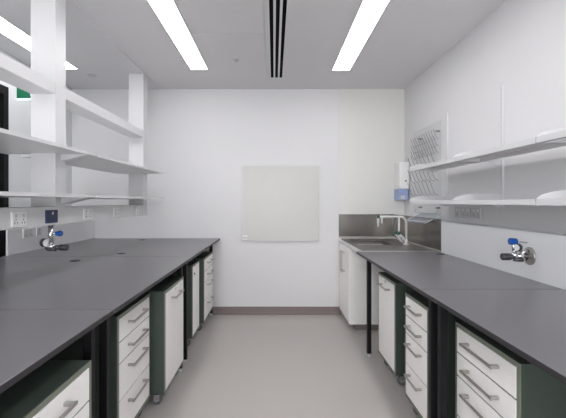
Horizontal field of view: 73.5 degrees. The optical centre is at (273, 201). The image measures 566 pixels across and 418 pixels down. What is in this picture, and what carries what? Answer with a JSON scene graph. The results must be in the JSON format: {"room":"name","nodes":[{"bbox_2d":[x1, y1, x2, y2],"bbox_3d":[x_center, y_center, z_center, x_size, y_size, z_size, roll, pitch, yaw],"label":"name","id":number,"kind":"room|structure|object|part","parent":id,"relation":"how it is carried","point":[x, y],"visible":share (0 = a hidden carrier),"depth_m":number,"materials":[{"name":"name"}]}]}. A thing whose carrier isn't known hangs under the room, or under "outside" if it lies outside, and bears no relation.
{"room":"laboratory","nodes":[
{"label":"laboratory","id":0,"kind":"room"},
{"bbox_2d":[0,49,71,206],"bbox_3d":[-2.450,-0.005,0.650,0.100,2.671,7.700,0,0,0],"label":"wall","id":1,"kind":"structure","parent":0,"point":[19,110],"depth_m":3.60,"materials":[{"name":"grey paint"}]},
{"bbox_2d":[0,84,8,256],"bbox_3d":[-2.424,0.150,2.880,0.072,2.360,1.060,0,0,0],"label":"door","id":2,"kind":"structure","parent":1,"relation":"in","point":[4,91],"depth_m":3.36,"materials":[{"name":"black metal"}]},
{"bbox_2d":[0,205,146,229],"bbox_3d":[-1.421,0.085,2.463,0.153,0.110,3.126,0,0,0],"label":"service trunking","id":3,"kind":"object","parent":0,"point":[68,214],"visible":0.79,"depth_m":2.45,"materials":[{"name":"plastic"}]},
{"bbox_2d":[10,212,26,226],"bbox_3d":[-1.337,0.091,1.987,0.014,0.078,0.115,0,0,0],"label":"power socket","id":4,"kind":"object","parent":3,"relation":"attached to","point":[17,219],"visible":1,"depth_m":1.98,"materials":[{"name":"white plastic"}]},
{"bbox_2d":[45,210,57,222],"bbox_3d":[-1.337,0.087,2.281,0.014,0.078,0.115,0,0,0],"label":"power socket","id":5,"kind":"object","parent":3,"relation":"attached to","point":[51,216],"visible":1,"depth_m":2.27,"materials":[{"name":"blue plastic"}]},
{"bbox_2d":[83,209,91,219],"bbox_3d":[-1.337,0.087,2.720,0.014,0.078,0.115,0,0,0],"label":"power socket","id":6,"kind":"object","parent":3,"relation":"attached to","point":[87,213],"visible":1,"depth_m":2.71,"materials":[{"name":"white plastic"}]},
{"bbox_2d":[113,208,119,216],"bbox_3d":[-1.337,0.087,3.215,0.014,0.078,0.115,0,0,0],"label":"power socket","id":7,"kind":"object","parent":3,"relation":"attached to","point":[116,211],"visible":1,"depth_m":3.21,"materials":[{"name":"white plastic"}]},
{"bbox_2d":[135,207,140,214],"bbox_3d":[-1.337,0.087,3.731,0.014,0.078,0.115,0,0,0],"label":"power socket","id":8,"kind":"object","parent":3,"relation":"attached to","point":[137,209],"visible":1,"depth_m":3.70,"materials":[{"name":"white plastic"}]},
{"bbox_2d":[72,89,342,313],"bbox_3d":[-0.427,-0.005,4.550,4.146,2.671,0.100,0,0,0],"label":"wall","id":9,"kind":"structure","parent":0,"point":[201,140],"depth_m":4.50,"materials":[{"name":"paint"}]},
{"bbox_2d":[66,0,157,86],"bbox_3d":[-1.422,-1.332,2.290,0.156,0.018,4.180,0,0,0],"label":"trim","id":10,"kind":"structure","parent":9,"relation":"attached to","point":[75,15],"depth_m":3.07,"materials":[{"name":"paint"}]},
{"bbox_2d":[31,0,65,206],"bbox_3d":[-1.421,-0.646,2.389,0.161,1.353,0.126,0,0,0],"label":"upright","id":11,"kind":"object","parent":10,"relation":"hanging from","point":[48,17],"visible":0.94,"depth_m":2.33,"materials":[{"name":"white paint"}]},
{"bbox_2d":[0,52,54,93],"bbox_3d":[-1.421,-0.701,1.614,0.149,0.072,1.429,0,0,0],"label":"cross beam","id":12,"kind":"structure","parent":11,"relation":"attached to","point":[12,72],"depth_m":2.09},
{"bbox_2d":[0,128,87,153],"bbox_3d":[-1.422,-0.308,1.643,0.504,0.018,1.485,0,0,0],"label":"shelf","id":13,"kind":"object","parent":11,"relation":"attached to","point":[11,142],"visible":0.97,"depth_m":2.06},
{"bbox_2d":[0,191,87,197],"bbox_3d":[-1.422,-0.037,1.643,0.504,0.018,1.485,0,0,0],"label":"shelf","id":14,"kind":"object","parent":11,"relation":"on","point":[5,194],"visible":0.97,"depth_m":1.95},
{"bbox_2d":[61,196,95,203],"bbox_3d":[-1.260,-0.015,2.449,0.167,0.052,0.120,0,0,0],"label":"shelf bracket","id":15,"kind":"object","parent":11,"relation":"attached to","point":[64,200],"visible":0.79,"depth_m":2.39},
{"bbox_2d":[61,153,95,162],"bbox_3d":[-1.260,-0.286,2.449,0.167,0.052,0.120,0,0,0],"label":"shelf bracket","id":16,"kind":"object","parent":11,"relation":"attached to","point":[70,158],"visible":0.86,"depth_m":2.40,"materials":[{"name":"metal"}]},
{"bbox_2d":[22,154,163,173],"bbox_3d":[-1.422,-0.308,3.273,0.504,0.018,1.519,0,0,0],"label":"shelf","id":17,"kind":"object","parent":11,"relation":"on","point":[100,163],"visible":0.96,"depth_m":3.18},
{"bbox_2d":[22,195,163,198],"bbox_3d":[-1.422,-0.037,3.273,0.504,0.018,1.519,0,0,0],"label":"shelf","id":18,"kind":"object","parent":11,"relation":"on","point":[97,196],"visible":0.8,"depth_m":3.09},
{"bbox_2d":[66,88,142,136],"bbox_3d":[-1.421,-0.701,3.175,0.149,0.072,1.452,0,0,0],"label":"cross beam","id":19,"kind":"structure","parent":11,"relation":"attached to","point":[75,103],"depth_m":2.98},
{"bbox_2d":[128,73,147,204],"bbox_3d":[-1.421,-0.646,3.964,0.161,1.353,0.132,0,0,0],"label":"upright","id":20,"kind":"object","parent":10,"relation":"hanging from","point":[137,81],"visible":0.97,"depth_m":3.90,"materials":[{"name":"white paint"}]},
{"bbox_2d":[209,307,341,314],"bbox_3d":[-0.660,1.286,4.484,2.920,0.088,0.032,0,0,0],"label":"baseboard","id":21,"kind":"structure","parent":9,"relation":"attached to","point":[216,310],"depth_m":4.49,"materials":[{"name":"plastic"}]},
{"bbox_2d":[242,165,319,240],"bbox_3d":[0.080,0.015,4.484,0.920,0.897,0.031,0,0,0],"label":"whiteboard","id":22,"kind":"object","parent":9,"relation":"attached to","point":[280,202],"visible":1,"depth_m":4.48,"materials":[{"name":"grey plastic"}]},
{"bbox_2d":[339,89,403,236],"bbox_3d":[1.157,-0.456,4.496,0.779,1.771,0.008,0,0,0],"label":"wall panel","id":23,"kind":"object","parent":9,"relation":"attached to","point":[371,121],"depth_m":4.49,"materials":[{"name":"paint"}]},
{"bbox_2d":[339,214,440,251],"bbox_3d":[1.098,0.286,3.866,0.662,0.282,1.252,0,0,0],"label":"backsplash","id":24,"kind":"structure","parent":9,"relation":"attached to","point":[423,234],"depth_m":4.49,"materials":[{"name":"silver metal"}]},
{"bbox_2d":[0,0,505,88],"bbox_3d":[-0.427,-1.391,0.650,4.146,0.100,7.900,0,0,0],"label":"ceiling","id":25,"kind":"structure","parent":0,"point":[409,36],"depth_m":3.25,"materials":[{"name":"paint"}]},
{"bbox_2d":[0,15,30,50],"bbox_3d":[-2.053,-1.337,3.019,0.203,0.009,0.625,0,0,0],"label":"recessed light","id":26,"kind":"object","parent":25,"relation":"in","point":[13,32],"depth_m":3.00,"materials":[{"name":"white"}]},
{"bbox_2d":[16,88,30,99],"bbox_3d":[-2.100,-1.123,3.360,0.356,0.437,0.032,0,0,0],"label":"exit sign","id":27,"kind":"object","parent":25,"relation":"hanging from","point":[21,94],"visible":0.24,"depth_m":3.35,"materials":[{"name":"teal"}]},
{"bbox_2d":[66,60,77,68],"bbox_3d":[-2.011,-1.337,3.674,0.118,0.009,0.214,0,0,0],"label":"recessed light","id":28,"kind":"object","parent":25,"relation":"in","point":[68,65],"depth_m":3.73,"materials":[{"name":"white"}]},
{"bbox_2d":[147,0,207,69],"bbox_3d":[-0.751,-1.337,2.558,0.176,0.009,2.525,0,0,0],"label":"recessed light","id":29,"kind":"object","parent":25,"relation":"in","point":[167,12],"visible":1,"depth_m":2.97,"materials":[{"name":"white"}]},
{"bbox_2d":[176,0,263,32],"bbox_3d":[-0.363,-1.339,1.952,0.573,0.005,2.105,0,0,0],"label":"ceiling panel","id":30,"kind":"object","parent":25,"relation":"attached to","point":[201,16],"depth_m":2.71,"materials":[{"name":"paint"}]},
{"bbox_2d":[192,33,266,77],"bbox_3d":[-0.363,-1.339,3.550,0.573,0.005,1.076,0,0,0],"label":"ceiling panel","id":31,"kind":"object","parent":25,"relation":"attached to","point":[219,50],"depth_m":3.41,"materials":[{"name":"paint"}]},
{"bbox_2d":[263,0,292,77],"bbox_3d":[0.027,-1.337,2.295,0.194,0.008,3.589,0,0,0],"label":"ceiling vent","id":32,"kind":"object","parent":25,"relation":"in","point":[277,13],"visible":1,"depth_m":3.02,"materials":[{"name":"paint"}]},
{"bbox_2d":[332,0,389,70],"bbox_3d":[0.677,-1.337,2.320,0.180,0.009,3.050,0,0,0],"label":"recessed light","id":33,"kind":"object","parent":25,"relation":"in","point":[369,12],"visible":1,"depth_m":2.97,"materials":[{"name":"white"}]},
{"bbox_2d":[137,314,419,417],"bbox_3d":[-0.427,1.380,0.650,4.146,0.100,7.900,0,0,0],"label":"floor","id":34,"kind":"structure","parent":0,"point":[237,366],"depth_m":2.92,"materials":[{"name":"plastic"}]},
{"bbox_2d":[0,360,90,417],"bbox_3d":[-0.898,0.954,1.093,0.538,0.752,0.586,0,0,0],"label":"base cabinet","id":35,"kind":"object","parent":34,"relation":"on","point":[56,388],"visible":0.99,"depth_m":1.20,"materials":[{"name":"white laminate"}]},
{"bbox_3d":[-0.676,0.655,1.093,0.020,0.116,0.547,0,0,0],"label":"drawer","id":36,"kind":"part","parent":35,"relation":"part of","materials":[{"name":"white laminate"}]},
{"bbox_3d":[-0.648,0.642,1.093,0.038,0.012,0.250,0,0,0],"label":"handle","id":37,"kind":"part","parent":35,"relation":"part of","materials":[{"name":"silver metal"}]},
{"bbox_3d":[-0.676,0.772,1.093,0.020,0.104,0.547,0,0,0],"label":"drawer","id":38,"kind":"part","parent":35,"relation":"part of","materials":[{"name":"white laminate"}]},
{"bbox_2d":[83,328,94,417],"bbox_3d":[-1.400,0.890,0.814,1.360,0.880,1.428,0,0,0],"label":"frame","id":39,"kind":"object","parent":34,"relation":"on","point":[88,338],"visible":0.02,"depth_m":1.50,"materials":[{"name":"black metal"}]},
{"bbox_2d":[0,310,112,393],"bbox_3d":[-1.386,0.440,0.707,1.489,0.020,1.614,0,0,0],"label":"countertop","id":40,"kind":"structure","parent":39,"relation":"on","point":[29,339],"depth_m":1.23,"materials":[{"name":"grey laminate"}]},
{"bbox_2d":[49,293,149,417],"bbox_3d":[-1.016,0.954,2.152,0.538,0.752,0.495,0,0,0],"label":"base cabinet","id":41,"kind":"object","parent":34,"relation":"on","point":[129,326],"visible":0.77,"depth_m":2.03,"materials":[{"name":"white laminate"}]},
{"bbox_3d":[-0.794,1.117,2.152,0.020,0.191,0.456,0,0,0],"label":"drawer","id":42,"kind":"part","parent":41,"relation":"part of","materials":[{"name":"white laminate"}]},
{"bbox_3d":[-0.794,0.923,2.152,0.020,0.184,0.456,0,0,0],"label":"drawer","id":43,"kind":"part","parent":41,"relation":"part of","materials":[{"name":"white laminate"}]},
{"bbox_3d":[-0.794,0.772,2.152,0.020,0.104,0.456,0,0,0],"label":"drawer","id":44,"kind":"part","parent":41,"relation":"part of","materials":[{"name":"white laminate"}]},
{"bbox_3d":[-0.794,0.655,2.152,0.020,0.116,0.456,0,0,0],"label":"drawer","id":45,"kind":"part","parent":41,"relation":"part of","materials":[{"name":"white laminate"}]},
{"bbox_3d":[-0.766,1.067,2.152,0.038,0.012,0.250,0,0,0],"label":"handle","id":46,"kind":"part","parent":41,"relation":"part of","materials":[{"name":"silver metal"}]},
{"bbox_3d":[-0.766,0.875,2.152,0.038,0.012,0.250,0,0,0],"label":"handle","id":47,"kind":"part","parent":41,"relation":"part of","materials":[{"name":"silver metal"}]},
{"bbox_3d":[-0.766,0.764,2.152,0.038,0.012,0.250,0,0,0],"label":"handle","id":48,"kind":"part","parent":41,"relation":"part of","materials":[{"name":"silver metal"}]},
{"bbox_3d":[-0.766,0.642,2.152,0.038,0.012,0.250,0,0,0],"label":"handle","id":49,"kind":"part","parent":41,"relation":"part of","materials":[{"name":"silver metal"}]},
{"bbox_2d":[99,266,182,417],"bbox_3d":[-1.400,0.890,2.308,1.360,0.880,1.353,0,0,0],"label":"frame","id":50,"kind":"object","parent":34,"relation":"on","point":[104,327],"visible":0.16,"depth_m":1.63,"materials":[{"name":"black metal"}]},
{"bbox_2d":[0,257,192,313],"bbox_3d":[-1.386,0.440,2.252,1.489,0.020,1.465,0,0,0],"label":"countertop","id":51,"kind":"structure","parent":50,"relation":"on","point":[26,283],"depth_m":2.10,"materials":[{"name":"grey laminate"}]},
{"bbox_3d":[-0.737,0.895,1.649,0.034,0.810,0.034,0,0,0],"label":"leg","id":52,"kind":"part","parent":50,"relation":"part of","materials":[{"name":"black metal"}]},
{"bbox_3d":[-0.737,0.895,2.968,0.034,0.810,0.034,0,0,0],"label":"leg","id":53,"kind":"part","parent":50,"relation":"part of","materials":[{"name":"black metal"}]},
{"bbox_2d":[145,276,183,404],"bbox_3d":[-0.933,0.954,2.692,0.538,0.752,0.505,0,0,0],"label":"base cabinet","id":54,"kind":"object","parent":34,"relation":"on","point":[167,296],"visible":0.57,"depth_m":2.48,"materials":[{"name":"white laminate"}]},
{"bbox_3d":[-0.711,0.908,2.692,0.020,0.621,0.466,0,0,0],"label":"door","id":55,"kind":"part","parent":54,"relation":"part of","materials":[{"name":"white laminate"}]},
{"bbox_3d":[-0.683,0.653,2.692,0.038,0.012,0.220,0,0,0],"label":"handle","id":56,"kind":"part","parent":54,"relation":"part of","materials":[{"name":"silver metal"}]},
{"bbox_2d":[169,260,198,345],"bbox_3d":[-0.986,0.954,3.600,0.508,0.752,0.320,0,0,0],"label":"base cabinet","id":57,"kind":"object","parent":34,"relation":"on","point":[193,265],"visible":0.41,"depth_m":3.48,"materials":[{"name":"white laminate"}]},
{"bbox_3d":[-0.749,0.908,3.600,0.020,0.621,0.281,0,0,0],"label":"door","id":58,"kind":"part","parent":57,"relation":"part of","materials":[{"name":"white laminate"}]},
{"bbox_2d":[183,245,212,362],"bbox_3d":[-1.400,0.890,3.785,1.360,0.880,1.330,0,0,0],"label":"frame","id":59,"kind":"object","parent":34,"relation":"on","point":[211,247],"visible":0.25,"depth_m":3.12,"materials":[{"name":"black metal"}]},
{"bbox_2d":[2,238,219,257],"bbox_3d":[-1.396,0.440,3.743,1.509,0.020,1.508,0,0,0],"label":"countertop","id":60,"kind":"structure","parent":59,"relation":"on","point":[95,247],"depth_m":3.50,"materials":[{"name":"grey laminate"}]},
{"bbox_2d":[6,221,93,255],"bbox_3d":[-2.138,0.265,3.763,0.014,0.330,1.465,0,0,0],"label":"panel","id":61,"kind":"object","parent":60,"relation":"on","point":[79,231],"visible":0.51,"depth_m":3.53,"materials":[{"name":"laminate"}]},
{"bbox_2d":[22,228,32,237],"bbox_3d":[-2.123,0.268,3.269,0.014,0.078,0.125,0,0,0],"label":"power socket","id":62,"kind":"object","parent":61,"relation":"attached to","point":[26,233],"visible":1,"depth_m":3.26,"materials":[{"name":"white plastic"}]},
{"bbox_2d":[36,227,40,235],"bbox_3d":[-2.123,0.268,3.420,0.014,0.078,0.070,0,0,0],"label":"power socket","id":63,"kind":"object","parent":61,"relation":"attached to","point":[38,229],"visible":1,"depth_m":3.41,"materials":[{"name":"white plastic"}]},
{"bbox_2d":[40,225,68,250],"bbox_3d":[-1.359,0.223,2.343,0.157,0.166,0.060,0,0,0],"label":"tap","id":64,"kind":"object","parent":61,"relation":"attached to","point":[49,245],"visible":1,"depth_m":2.34,"materials":[{"name":"silver metal"}]},
{"bbox_3d":[-1.336,0.195,2.351,0.038,0.038,0.044,0,0,0],"label":"handle","id":65,"kind":"part","parent":64,"relation":"part of","materials":[{"name":"blue plastic"}]},
{"bbox_3d":[-0.737,0.895,3.137,0.034,0.810,0.034,0,0,0],"label":"leg","id":66,"kind":"part","parent":59,"relation":"part of","materials":[{"name":"black metal"}]},
{"bbox_3d":[-0.737,0.895,4.433,0.034,0.810,0.034,0,0,0],"label":"leg","id":67,"kind":"part","parent":59,"relation":"part of","materials":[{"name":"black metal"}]},
{"bbox_2d":[192,252,213,330],"bbox_3d":[-0.944,0.954,4.143,0.538,0.752,0.555,0,0,0],"label":"base cabinet","id":68,"kind":"object","parent":34,"relation":"on","point":[205,259],"visible":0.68,"depth_m":3.95,"materials":[{"name":"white laminate"}]},
{"bbox_3d":[-0.722,1.117,4.143,0.020,0.191,0.516,0,0,0],"label":"drawer","id":69,"kind":"part","parent":68,"relation":"part of","materials":[{"name":"white laminate"}]},
{"bbox_3d":[-0.722,0.923,4.143,0.020,0.184,0.516,0,0,0],"label":"drawer","id":70,"kind":"part","parent":68,"relation":"part of","materials":[{"name":"white laminate"}]},
{"bbox_3d":[-0.722,0.772,4.143,0.020,0.104,0.516,0,0,0],"label":"drawer","id":71,"kind":"part","parent":68,"relation":"part of","materials":[{"name":"white laminate"}]},
{"bbox_3d":[-0.722,0.655,4.143,0.020,0.116,0.516,0,0,0],"label":"drawer","id":72,"kind":"part","parent":68,"relation":"part of","materials":[{"name":"white laminate"}]},
{"bbox_2d":[340,242,384,329],"bbox_3d":[1.077,0.898,4.136,0.685,0.864,0.688,0,0,0],"label":"base cabinet","id":73,"kind":"object","parent":34,"relation":"on","point":[353,267],"visible":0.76,"depth_m":3.90,"materials":[{"name":"white laminate"}]},
{"bbox_3d":[0.780,0.865,4.330,0.017,0.780,0.273,0,0,0],"label":"door","id":74,"kind":"part","parent":73,"relation":"part of","materials":[{"name":"white laminate"}]},
{"bbox_3d":[0.754,0.655,4.150,0.039,0.230,0.016,0,0,0],"label":"handle","id":75,"kind":"part","parent":73,"relation":"part of","materials":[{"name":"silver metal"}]},
{"bbox_3d":[0.780,0.865,4.053,0.017,0.780,0.274,0,0,0],"label":"door","id":76,"kind":"part","parent":73,"relation":"part of","materials":[{"name":"white laminate"}]},
{"bbox_3d":[1.097,0.864,3.905,0.645,0.792,0.017,0,0,0],"label":"panel","id":77,"kind":"part","parent":73,"relation":"part of","materials":[{"name":"white laminate"}]},
{"bbox_2d":[339,237,434,251],"bbox_3d":[1.096,0.512,3.893,0.662,0.201,1.188,0,0,0],"label":"sink","id":78,"kind":"object","parent":73,"relation":"on","point":[389,243],"visible":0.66,"depth_m":3.83,"materials":[{"name":"silver metal"}]},
{"bbox_3d":[1.022,0.523,4.008,0.361,0.179,0.391,0,0,0],"label":"bowl","id":79,"kind":"part","parent":78,"relation":"part of","materials":[{"name":"metal"}]},
{"bbox_2d":[376,215,408,244],"bbox_3d":[1.199,0.281,3.825,0.332,0.299,0.060,0,0,0],"label":"tap","id":80,"kind":"object","parent":78,"relation":"on","point":[399,235],"visible":1,"depth_m":3.82,"materials":[{"name":"white metal"}]},
{"bbox_2d":[377,272,416,385],"bbox_3d":[1.093,0.954,2.917,0.538,0.752,0.435,0,0,0],"label":"base cabinet","id":81,"kind":"object","parent":34,"relation":"on","point":[391,291],"visible":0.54,"depth_m":2.75,"materials":[{"name":"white laminate"}]},
{"bbox_3d":[0.843,0.653,2.917,0.038,0.012,0.220,0,0,0],"label":"handle","id":82,"kind":"part","parent":81,"relation":"part of","materials":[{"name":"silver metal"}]},
{"bbox_3d":[0.871,0.908,2.917,0.020,0.621,0.396,0,0,0],"label":"door","id":83,"kind":"part","parent":81,"relation":"part of","materials":[{"name":"white laminate"}]},
{"bbox_2d":[367,261,436,417],"bbox_3d":[1.097,0.890,2.604,0.595,0.880,1.344,0,0,0],"label":"frame","id":84,"kind":"object","parent":34,"relation":"on","point":[432,307],"visible":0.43,"depth_m":1.94,"materials":[{"name":"black metal"}]},
{"bbox_3d":[0.817,0.895,3.259,0.034,0.810,0.034,0,0,0],"label":"leg","id":85,"kind":"part","parent":84,"relation":"part of","materials":[{"name":"black metal"}]},
{"bbox_3d":[0.817,0.895,1.949,0.034,0.810,0.034,0,0,0],"label":"leg","id":86,"kind":"part","parent":84,"relation":"part of","materials":[{"name":"black metal"}]},
{"bbox_2d":[356,251,560,292],"bbox_3d":[1.072,0.440,2.584,0.710,0.020,1.425,0,0,0],"label":"countertop","id":87,"kind":"structure","parent":84,"relation":"on","point":[418,270],"depth_m":2.34,"materials":[{"name":"grey laminate"}]},
{"bbox_2d":[404,292,464,417],"bbox_3d":[1.069,0.954,2.243,0.538,0.752,0.365,0,0,0],"label":"base cabinet","id":88,"kind":"object","parent":34,"relation":"on","point":[416,304],"visible":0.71,"depth_m":2.17,"materials":[{"name":"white laminate"}]},
{"bbox_3d":[0.819,1.067,2.243,0.038,0.012,0.200,0,0,0],"label":"handle","id":89,"kind":"part","parent":88,"relation":"part of","materials":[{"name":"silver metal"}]},
{"bbox_3d":[0.819,0.875,2.243,0.038,0.012,0.200,0,0,0],"label":"handle","id":90,"kind":"part","parent":88,"relation":"part of","materials":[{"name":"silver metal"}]},
{"bbox_3d":[0.819,0.764,2.243,0.038,0.012,0.200,0,0,0],"label":"handle","id":91,"kind":"part","parent":88,"relation":"part of","materials":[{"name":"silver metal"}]},
{"bbox_3d":[0.819,0.642,2.243,0.038,0.012,0.200,0,0,0],"label":"handle","id":92,"kind":"part","parent":88,"relation":"part of","materials":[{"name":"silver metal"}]},
{"bbox_3d":[0.847,1.117,2.243,0.020,0.191,0.326,0,0,0],"label":"drawer","id":93,"kind":"part","parent":88,"relation":"part of","materials":[{"name":"white laminate"}]},
{"bbox_3d":[0.847,0.923,2.243,0.020,0.184,0.326,0,0,0],"label":"drawer","id":94,"kind":"part","parent":88,"relation":"part of","materials":[{"name":"white laminate"}]},
{"bbox_3d":[0.847,0.772,2.243,0.020,0.104,0.326,0,0,0],"label":"drawer","id":95,"kind":"part","parent":88,"relation":"part of","materials":[{"name":"white laminate"}]},
{"bbox_3d":[0.847,0.655,2.243,0.020,0.116,0.326,0,0,0],"label":"drawer","id":96,"kind":"part","parent":88,"relation":"part of","materials":[{"name":"white laminate"}]},
{"bbox_2d":[438,305,447,417],"bbox_3d":[1.097,0.890,0.976,0.595,0.880,1.752,0,0,0],"label":"frame","id":97,"kind":"object","parent":34,"relation":"on","point":[442,313],"visible":0.09,"depth_m":1.82,"materials":[{"name":"black metal"}]},
{"bbox_2d":[420,289,565,384],"bbox_3d":[1.072,0.440,0.883,0.710,0.020,1.967,0,0,0],"label":"countertop","id":98,"kind":"structure","parent":97,"relation":"on","point":[531,323],"depth_m":1.41,"materials":[{"name":"grey laminate"}]},
{"bbox_2d":[455,322,565,417],"bbox_3d":[1.107,0.954,1.592,0.538,0.752,0.480,0,0,0],"label":"base cabinet","id":99,"kind":"object","parent":34,"relation":"on","point":[492,381],"visible":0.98,"depth_m":1.48,"materials":[{"name":"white laminate"}]},
{"bbox_3d":[0.857,0.875,1.592,0.038,0.012,0.250,0,0,0],"label":"handle","id":100,"kind":"part","parent":99,"relation":"part of","materials":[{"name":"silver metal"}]},
{"bbox_3d":[0.857,0.764,1.592,0.038,0.012,0.250,0,0,0],"label":"handle","id":101,"kind":"part","parent":99,"relation":"part of","materials":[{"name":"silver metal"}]},
{"bbox_3d":[0.857,0.642,1.592,0.038,0.012,0.250,0,0,0],"label":"handle","id":102,"kind":"part","parent":99,"relation":"part of","materials":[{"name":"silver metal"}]},
{"bbox_3d":[0.885,0.923,1.592,0.020,0.184,0.441,0,0,0],"label":"drawer","id":103,"kind":"part","parent":99,"relation":"part of","materials":[{"name":"white laminate"}]},
{"bbox_3d":[0.885,0.772,1.592,0.020,0.104,0.441,0,0,0],"label":"drawer","id":104,"kind":"part","parent":99,"relation":"part of","materials":[{"name":"white laminate"}]},
{"bbox_3d":[0.885,0.655,1.592,0.020,0.116,0.441,0,0,0],"label":"drawer","id":105,"kind":"part","parent":99,"relation":"part of","materials":[{"name":"white laminate"}]},
{"bbox_2d":[404,0,565,232],"bbox_3d":[1.596,-0.005,0.650,0.100,2.671,7.700,0,0,0],"label":"wall","id":106,"kind":"structure","parent":0,"point":[520,46],"depth_m":2.62,"materials":[{"name":"paint"}]},
{"bbox_2d":[394,162,408,199],"bbox_3d":[1.479,-0.238,4.389,0.118,0.430,0.206,0,0,0],"label":"soap dispenser","id":107,"kind":"object","parent":106,"relation":"attached to","point":[401,175],"visible":0.98,"depth_m":4.30,"materials":[{"name":"white plastic"}]},
{"bbox_2d":[406,129,442,222],"bbox_3d":[1.451,-0.277,3.759,0.189,0.946,0.708,0,0,0],"label":"drying rack","id":108,"kind":"object","parent":106,"relation":"attached to","point":[419,138],"visible":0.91,"depth_m":3.73,"materials":[{"name":"white plastic"}]},
{"bbox_2d":[446,112,447,205],"bbox_3d":[1.539,-0.380,3.370,0.015,0.830,0.025,0,0,0],"label":"wall rail","id":109,"kind":"object","parent":106,"relation":"attached to","point":[447,112],"visible":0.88,"depth_m":3.36,"materials":[{"name":"white metal"}]},
{"bbox_2d":[409,196,445,205],"bbox_3d":[1.367,-0.009,3.370,0.327,0.092,0.003,0,0,0],"label":"shelf bracket","id":110,"kind":"object","parent":109,"relation":"attached to","point":[418,197],"visible":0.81,"depth_m":3.37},
{"bbox_2d":[410,164,445,173],"bbox_3d":[1.367,-0.294,3.370,0.327,0.092,0.003,0,0,0],"label":"shelf bracket","id":111,"kind":"object","parent":109,"relation":"attached to","point":[443,171],"visible":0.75,"depth_m":3.37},
{"bbox_2d":[409,200,451,204],"bbox_3d":[1.350,0.002,2.962,0.300,0.030,0.810,0,0,0],"label":"shelf","id":112,"kind":"object","parent":109,"relation":"on","point":[413,201],"visible":0.62,"depth_m":2.89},
{"bbox_2d":[409,158,478,171],"bbox_3d":[1.350,-0.283,2.962,0.300,0.030,0.810,0,0,0],"label":"shelf","id":113,"kind":"object","parent":109,"relation":"on","point":[447,163],"visible":0.85,"depth_m":2.92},
{"bbox_2d":[455,207,460,217],"bbox_3d":[1.539,0.087,3.179,0.014,0.086,0.086,0,0,0],"label":"power socket","id":114,"kind":"object","parent":106,"relation":"attached to","point":[457,209],"visible":1,"depth_m":3.15,"materials":[{"name":"grey plastic"}]},
{"bbox_2d":[462,207,470,218],"bbox_3d":[1.539,0.087,3.035,0.014,0.086,0.130,0,0,0],"label":"power socket","id":115,"kind":"object","parent":106,"relation":"attached to","point":[466,212],"visible":1,"depth_m":3.02,"materials":[{"name":"grey plastic"}]},
{"bbox_2d":[472,208,480,218],"bbox_3d":[1.539,0.087,2.882,0.014,0.086,0.122,0,0,0],"label":"power socket","id":116,"kind":"object","parent":106,"relation":"attached to","point":[476,212],"visible":1,"depth_m":2.87,"materials":[{"name":"grey plastic"}]},
{"bbox_2d":[500,84,503,206],"bbox_3d":[1.539,-0.380,2.554,0.015,0.830,0.025,0,0,0],"label":"wall rail","id":117,"kind":"object","parent":106,"relation":"attached to","point":[501,85],"visible":0.87,"depth_m":2.54,"materials":[{"name":"white metal"}]},
{"bbox_2d":[453,194,500,206],"bbox_3d":[1.367,-0.009,2.554,0.327,0.092,0.003,0,0,0],"label":"shelf bracket","id":118,"kind":"object","parent":117,"relation":"attached to","point":[466,196],"visible":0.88,"depth_m":2.55,"materials":[{"name":"metal"}]},
{"bbox_2d":[454,152,500,164],"bbox_3d":[1.367,-0.294,2.554,0.327,0.092,0.003,0,0,0],"label":"shelf bracket","id":119,"kind":"object","parent":117,"relation":"attached to","point":[496,161],"visible":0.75,"depth_m":2.55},
{"bbox_2d":[441,220,565,289],"bbox_3d":[1.488,0.748,0.650,0.116,1.165,7.700,0,0,0],"label":"backsplash","id":120,"kind":"structure","parent":106,"relation":"attached to","point":[482,244],"depth_m":2.34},
{"bbox_2d":[500,238,535,264],"bbox_3d":[1.344,0.276,2.115,0.172,0.152,0.100,0,0,0],"label":"tap","id":121,"kind":"object","parent":106,"relation":"attached to","point":[528,254],"visible":1,"depth_m":2.09,"materials":[{"name":"silver metal"}]},
{"bbox_3d":[1.328,0.219,2.105,0.040,0.038,0.038,0,0,0],"label":"handle","id":122,"kind":"part","parent":121,"relation":"part of","materials":[{"name":"blue plastic"}]},
{"bbox_3d":[1.425,0.302,2.115,0.010,0.100,0.100,0,0,0],"label":"mounting plate","id":123,"kind":"part","parent":121,"relation":"part of","materials":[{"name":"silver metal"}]},
{"bbox_3d":[1.539,-0.380,1.737,0.015,0.830,0.025,0,0,0],"label":"wall rail","id":124,"kind":"object","parent":106,"relation":"attached to","visible":0},
{"bbox_2d":[536,190,565,198],"bbox_3d":[1.367,-0.009,1.737,0.327,0.092,0.003,0,0,0],"label":"shelf bracket","id":125,"kind":"object","parent":124,"relation":"attached to","point":[555,194],"visible":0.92,"depth_m":1.74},
{"bbox_2d":[452,199,535,205],"bbox_3d":[1.350,0.002,2.145,0.300,0.030,0.810,0,0,0],"label":"shelf","id":126,"kind":"object","parent":125,"relation":"on","point":[523,202],"visible":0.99,"depth_m":2.02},
{"bbox_2d":[536,199,565,205],"bbox_3d":[1.350,0.002,1.337,0.300,0.030,0.793,0,0,0],"label":"shelf","id":127,"kind":"object","parent":125,"relation":"on","point":[539,202],"visible":1,"depth_m":1.64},
{"bbox_2d":[536,128,565,142],"bbox_3d":[1.367,-0.294,1.737,0.327,0.092,0.003,0,0,0],"label":"shelf bracket","id":128,"kind":"object","parent":124,"relation":"attached to","point":[562,140],"visible":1,"depth_m":1.74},
{"bbox_2d":[452,137,565,161],"bbox_3d":[1.350,-0.283,2.145,0.300,0.030,0.810,0,0,0],"label":"shelf","id":129,"kind":"object","parent":128,"relation":"on","point":[530,145],"visible":1,"depth_m":2.07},
{"bbox_2d":[536,130,565,142],"bbox_3d":[1.350,-0.283,1.337,0.300,0.030,0.793,0,0,0],"label":"shelf","id":130,"kind":"object","parent":128,"relation":"on","point":[560,134],"visible":1,"depth_m":1.64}
]}

